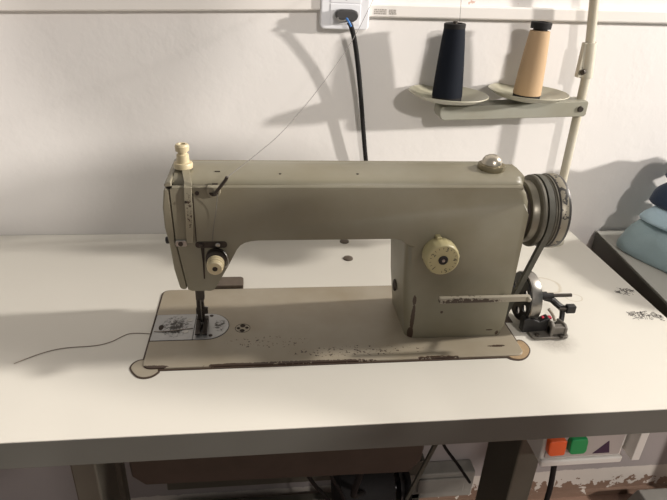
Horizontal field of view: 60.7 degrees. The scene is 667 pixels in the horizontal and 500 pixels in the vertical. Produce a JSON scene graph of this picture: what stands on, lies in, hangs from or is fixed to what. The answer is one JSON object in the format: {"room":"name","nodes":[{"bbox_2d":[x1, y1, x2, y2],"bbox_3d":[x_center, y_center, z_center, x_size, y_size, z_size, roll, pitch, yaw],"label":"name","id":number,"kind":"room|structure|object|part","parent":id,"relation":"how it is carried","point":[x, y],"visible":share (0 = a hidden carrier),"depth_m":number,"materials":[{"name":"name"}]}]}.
{"room":"sewing workshop","nodes":[
{"label":"sewing workshop","id":0,"kind":"room"},
{"bbox_2d":[0,0,666,499],"bbox_3d":[0.248,-0.566,0.837,5.400,2.650,0.086,-1,27,-7],"label":"wall","id":1,"kind":"structure","parent":0,"point":[95,106],"depth_m":0.93,"materials":[{"name":"white paint"}]},
{"bbox_2d":[0,0,320,10],"bbox_3d":[-0.732,-0.335,0.776,1.434,0.072,0.014,-1,27,-7],"label":"trim","id":2,"kind":"structure","parent":1,"relation":"attached to","point":[5,5],"depth_m":0.82,"materials":[{"name":"white plastic"}]},
{"bbox_2d":[319,0,369,29],"bbox_3d":[0.018,-0.387,0.840,0.073,0.114,0.023,-1,27,-7],"label":"wall outlet","id":3,"kind":"object","parent":1,"relation":"attached to","point":[328,20],"visible":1,"depth_m":0.85,"materials":[{"name":"white plastic"}]},
{"bbox_2d":[335,9,367,160],"bbox_3d":[0.035,-0.197,0.924,0.084,0.357,0.027,-7,29,-19],"label":"power cable","id":4,"kind":"object","parent":3,"relation":"hanging from","point":[343,15],"visible":0.84,"depth_m":0.87,"materials":[{"name":"rubber"}]},
{"bbox_2d":[374,9,386,13],"bbox_3d":[0.071,-0.359,0.858,0.019,0.007,0.001,-1,27,-7],"label":"sticker","id":5,"kind":"object","parent":1,"relation":"attached to","point":[383,10],"visible":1,"depth_m":0.86,"materials":[{"name":"white paper"}]},
{"bbox_2d":[389,9,396,14],"bbox_3d":[0.090,-0.359,0.860,0.012,0.007,0.001,-1,27,-7],"label":"sticker","id":6,"kind":"object","parent":1,"relation":"attached to","point":[393,12],"visible":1,"depth_m":0.86,"materials":[{"name":"white paper"}]},
{"bbox_2d":[410,459,474,497],"bbox_3d":[0.242,0.542,1.341,0.170,0.080,0.045,-1,27,-7],"label":"junction box","id":7,"kind":"object","parent":1,"relation":"attached to","point":[439,478],"visible":0.7,"depth_m":1.32,"materials":[{"name":"grey plastic"}]},
{"bbox_3d":[0.249,0.545,1.321,0.110,0.043,0.006,-1,27,-7],"label":"box lid","id":8,"kind":"part","parent":7,"relation":"part of","materials":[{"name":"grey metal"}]},
{"bbox_2d":[369,3,666,23],"bbox_3d":[0.844,-0.383,0.952,1.592,0.039,0.014,-1,27,-7],"label":"trim","id":9,"kind":"structure","parent":1,"relation":"attached to","point":[402,10],"depth_m":0.88,"materials":[{"name":"white plastic"}]},
{"bbox_2d":[434,484,666,499],"bbox_3d":[0.196,0.625,1.399,5.400,0.015,0.008,-1,27,-7],"label":"baseboard","id":10,"kind":"structure","parent":1,"relation":"attached to","point":[628,489],"depth_m":1.45,"materials":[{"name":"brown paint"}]},
{"bbox_2d":[534,493,633,499],"bbox_3d":[0.361,1.336,0.108,5.400,0.050,2.974,-1,27,-7],"label":"floor","id":11,"kind":"structure","parent":0,"point":[623,496],"depth_m":1.45,"materials":[{"name":"brown tile"}]},
{"bbox_2d":[0,230,666,499],"bbox_3d":[-0.146,0.412,0.968,1.224,0.758,0.494,-1,27,-7],"label":"table","id":12,"kind":"object","parent":11,"relation":"on","point":[93,410],"visible":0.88,"depth_m":0.70,"materials":[{"name":"white laminate"}]},
{"bbox_3d":[-0.331,0.469,0.859,0.031,0.682,0.070,-1,27,-7],"label":"leg","id":13,"kind":"part","parent":12,"relation":"part of","materials":[{"name":"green metal"}]},
{"bbox_2d":[14,328,192,363],"bbox_3d":[-0.284,0.114,0.717,0.210,0.005,0.020,-8,29,-21],"label":"thread","id":14,"kind":"object","parent":12,"relation":"on","point":[187,328],"visible":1,"depth_m":0.71},
{"bbox_3d":[-0.345,0.426,0.940,0.018,0.682,0.025,-1,27,-7],"label":"leg","id":15,"kind":"part","parent":12,"relation":"part of","materials":[{"name":"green metal"}]},
{"bbox_2d":[307,477,329,499],"bbox_3d":[-0.004,0.511,0.973,0.140,0.571,0.042,-18,34,-34],"label":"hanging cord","id":16,"kind":"object","parent":12,"relation":"hanging from","point":[310,479],"visible":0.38,"depth_m":0.87,"materials":[{"name":"black rubber"}]},
{"bbox_2d":[330,475,344,499],"bbox_3d":[0.020,0.384,0.954,0.026,0.320,0.161,15,30,23],"label":"cord","id":17,"kind":"object","parent":12,"relation":"hanging from","point":[333,480],"visible":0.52,"depth_m":0.88,"materials":[{"name":"black rubber"}]},
{"bbox_2d":[143,142,571,368],"bbox_3d":[0.026,0.000,0.732,0.521,0.281,0.178,-1,27,-7],"label":"sewing machine","id":18,"kind":"object","parent":12,"relation":"on","point":[457,231],"visible":0.99,"depth_m":0.69,"materials":[{"name":"metal"}]},
{"bbox_3d":[-0.185,-0.091,0.657,0.008,0.006,0.086,-1,27,-7],"label":"plate","id":19,"kind":"part","parent":18,"relation":"part of","materials":[{"name":"metal"}]},
{"bbox_3d":[-0.209,0.102,0.748,0.052,0.003,0.058,-1,27,-7],"label":"slide plate","id":20,"kind":"part","parent":18,"relation":"part of","materials":[{"name":"metal"}]},
{"bbox_3d":[-0.186,-0.031,0.689,0.019,0.128,0.094,-1,27,-7],"label":"plate","id":21,"kind":"part","parent":18,"relation":"part of","materials":[{"name":"metal"}]},
{"bbox_3d":[-0.161,0.101,0.754,0.044,0.003,0.058,-1,27,-7],"label":"needle plate","id":22,"kind":"part","parent":18,"relation":"part of","materials":[{"name":"metal"}]},
{"bbox_3d":[-0.134,0.018,0.646,0.020,0.020,0.016,-1,27,-7],"label":"tension knob","id":23,"kind":"part","parent":18,"relation":"part of","materials":[{"name":"beige plastic"}]},
{"bbox_2d":[227,0,372,176],"bbox_3d":[-0.013,-0.242,0.707,0.009,0.209,0.383,16,30,24],"label":"thread","id":24,"kind":"object","parent":18,"relation":"attached to","point":[372,0],"visible":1,"depth_m":0.69},
{"bbox_2d":[404,174,555,499],"bbox_3d":[0.207,0.217,0.954,0.040,0.775,0.253,-11,30,-25],"label":"belt","id":25,"kind":"object","parent":18,"relation":"attached to","point":[541,244],"visible":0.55,"depth_m":0.73,"materials":[{"name":"rubber"}]},
{"bbox_3d":[0.187,0.060,0.705,0.117,0.008,0.006,-1,27,-7],"label":"reverse lever","id":26,"kind":"part","parent":18,"relation":"part of","materials":[{"name":"metal"}]},
{"bbox_2d":[351,474,364,498],"bbox_3d":[0.047,0.372,0.969,0.032,0.312,0.165,4,27,2],"label":"cord","id":27,"kind":"object","parent":12,"relation":"hanging from","point":[354,494],"visible":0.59,"depth_m":0.89,"materials":[{"name":"black rubber"}]},
{"bbox_2d":[331,472,411,499],"bbox_3d":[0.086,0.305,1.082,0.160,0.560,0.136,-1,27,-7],"label":"motor","id":28,"kind":"object","parent":12,"relation":"hanging from","point":[376,486],"visible":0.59,"depth_m":1.12,"materials":[{"name":"black metal"}]},
{"bbox_2d":[442,444,470,483],"bbox_3d":[0.190,0.313,0.875,0.074,0.152,0.010,-5,28,-14],"label":"cord","id":29,"kind":"object","parent":12,"relation":"hanging from","point":[444,445],"visible":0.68,"depth_m":0.88,"materials":[{"name":"black rubber"}]},
{"bbox_2d":[408,0,599,246],"bbox_3d":[0.277,-0.286,0.875,0.319,0.621,0.124,-1,27,-7],"label":"stand","id":30,"kind":"object","parent":12,"relation":"on","point":[474,104],"visible":0.86,"depth_m":0.90,"materials":[{"name":"beige metal"}]},
{"bbox_2d":[432,21,465,100],"bbox_3d":[0.179,-0.285,0.863,0.046,0.116,0.046,-1,27,-7],"label":"thread cone","id":31,"kind":"object","parent":30,"relation":"on","point":[448,80],"visible":0.98,"depth_m":0.85,"materials":[{"name":"black thread"}]},
{"bbox_3d":[0.285,-0.228,0.917,0.243,0.035,0.034,-1,27,-7],"label":"stand arm","id":32,"kind":"part","parent":30,"relation":"part of","materials":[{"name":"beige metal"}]},
{"bbox_2d":[512,21,552,98],"bbox_3d":[0.307,-0.291,0.876,0.043,0.114,0.043,-1,27,-7],"label":"thread cone","id":33,"kind":"object","parent":30,"relation":"on","point":[530,75],"visible":1,"depth_m":0.86,"materials":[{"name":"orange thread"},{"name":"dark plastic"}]},
{"bbox_3d":[0.263,0.456,0.939,0.035,0.682,0.090,-1,27,-7],"label":"leg","id":34,"kind":"part","parent":12,"relation":"part of","materials":[{"name":"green metal"}]},
{"bbox_2d":[511,271,576,339],"bbox_3d":[0.293,0.068,0.783,0.082,0.074,0.085,-1,27,-7],"label":"bobbin winder","id":35,"kind":"object","parent":12,"relation":"on","point":[538,327],"visible":0.86,"depth_m":0.77,"materials":[{"name":"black metal"}]},
{"bbox_3d":[0.274,0.099,0.773,0.041,0.024,0.012,-1,27,-7],"label":"swing arm","id":36,"kind":"part","parent":35,"relation":"part of","materials":[{"name":"black metal"}]},
{"bbox_3d":[0.290,0.110,0.779,0.052,0.003,0.036,-1,27,-7],"label":"plate","id":37,"kind":"part","parent":35,"relation":"part of","materials":[{"name":"grey metal"}]},
{"bbox_3d":[0.307,0.082,0.792,0.035,0.037,0.016,21,32,31],"label":"trip lever","id":38,"kind":"part","parent":35,"relation":"part of","materials":[{"name":"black metal"}]},
{"bbox_2d":[527,434,626,466],"bbox_3d":[0.320,0.228,0.745,0.115,0.090,0.065,-1,27,-7],"label":"switch box","id":39,"kind":"object","parent":12,"relation":"attached to","point":[607,448],"visible":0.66,"depth_m":0.73,"materials":[{"name":"white plastic"}]},
{"bbox_2d":[544,466,556,499],"bbox_3d":[0.310,0.505,0.973,0.025,0.616,0.151,10,28,14],"label":"cable","id":40,"kind":"object","parent":39,"relation":"hanging from","point":[553,469],"visible":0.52,"depth_m":0.80,"materials":[{"name":"black rubber"}]},
{"bbox_3d":[0.323,0.242,0.726,0.103,0.056,0.002,-1,27,-7],"label":"panel","id":41,"kind":"part","parent":39,"relation":"part of","materials":[{"name":"white plastic"}]},
{"bbox_2d":[591,231,666,317],"bbox_3d":[0.977,0.490,0.933,1.062,0.750,0.868,-1,27,-7],"label":"side table","id":42,"kind":"object","parent":11,"relation":"on","point":[648,281],"visible":0.56,"depth_m":0.97,"materials":[{"name":"grey laminate"}]},
{"bbox_2d":[616,219,666,272],"bbox_3d":[0.643,0.004,0.949,0.179,0.068,0.278,-12,31,-26],"label":"folded cloth","id":43,"kind":"object","parent":42,"relation":"on","point":[643,241],"visible":0.79,"depth_m":0.98,"materials":[{"name":"blue fabric"}]},
{"bbox_2d":[639,205,666,230],"bbox_3d":[0.655,-0.036,0.936,0.169,0.032,0.260,-12,31,-27],"label":"folded cloth","id":44,"kind":"object","parent":43,"relation":"on","point":[656,216],"visible":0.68,"depth_m":0.97,"materials":[{"name":"blue fabric"}]},
{"bbox_2d":[649,173,666,210],"bbox_3d":[0.667,-0.093,0.918,0.164,0.095,0.246,-12,31,-26],"label":"folded cloth","id":45,"kind":"object","parent":44,"relation":"on","point":[658,197],"visible":1,"depth_m":0.97,"materials":[{"name":"blue fabric"}]},
{"bbox_2d":[627,488,666,499],"bbox_3d":[0.793,0.641,1.376,0.136,0.060,0.110,-1,27,-7],"label":"concrete block","id":46,"kind":"object","parent":11,"relation":"on","point":[659,493],"visible":1,"depth_m":1.40,"materials":[{"name":"grey concrete"}]}
]}

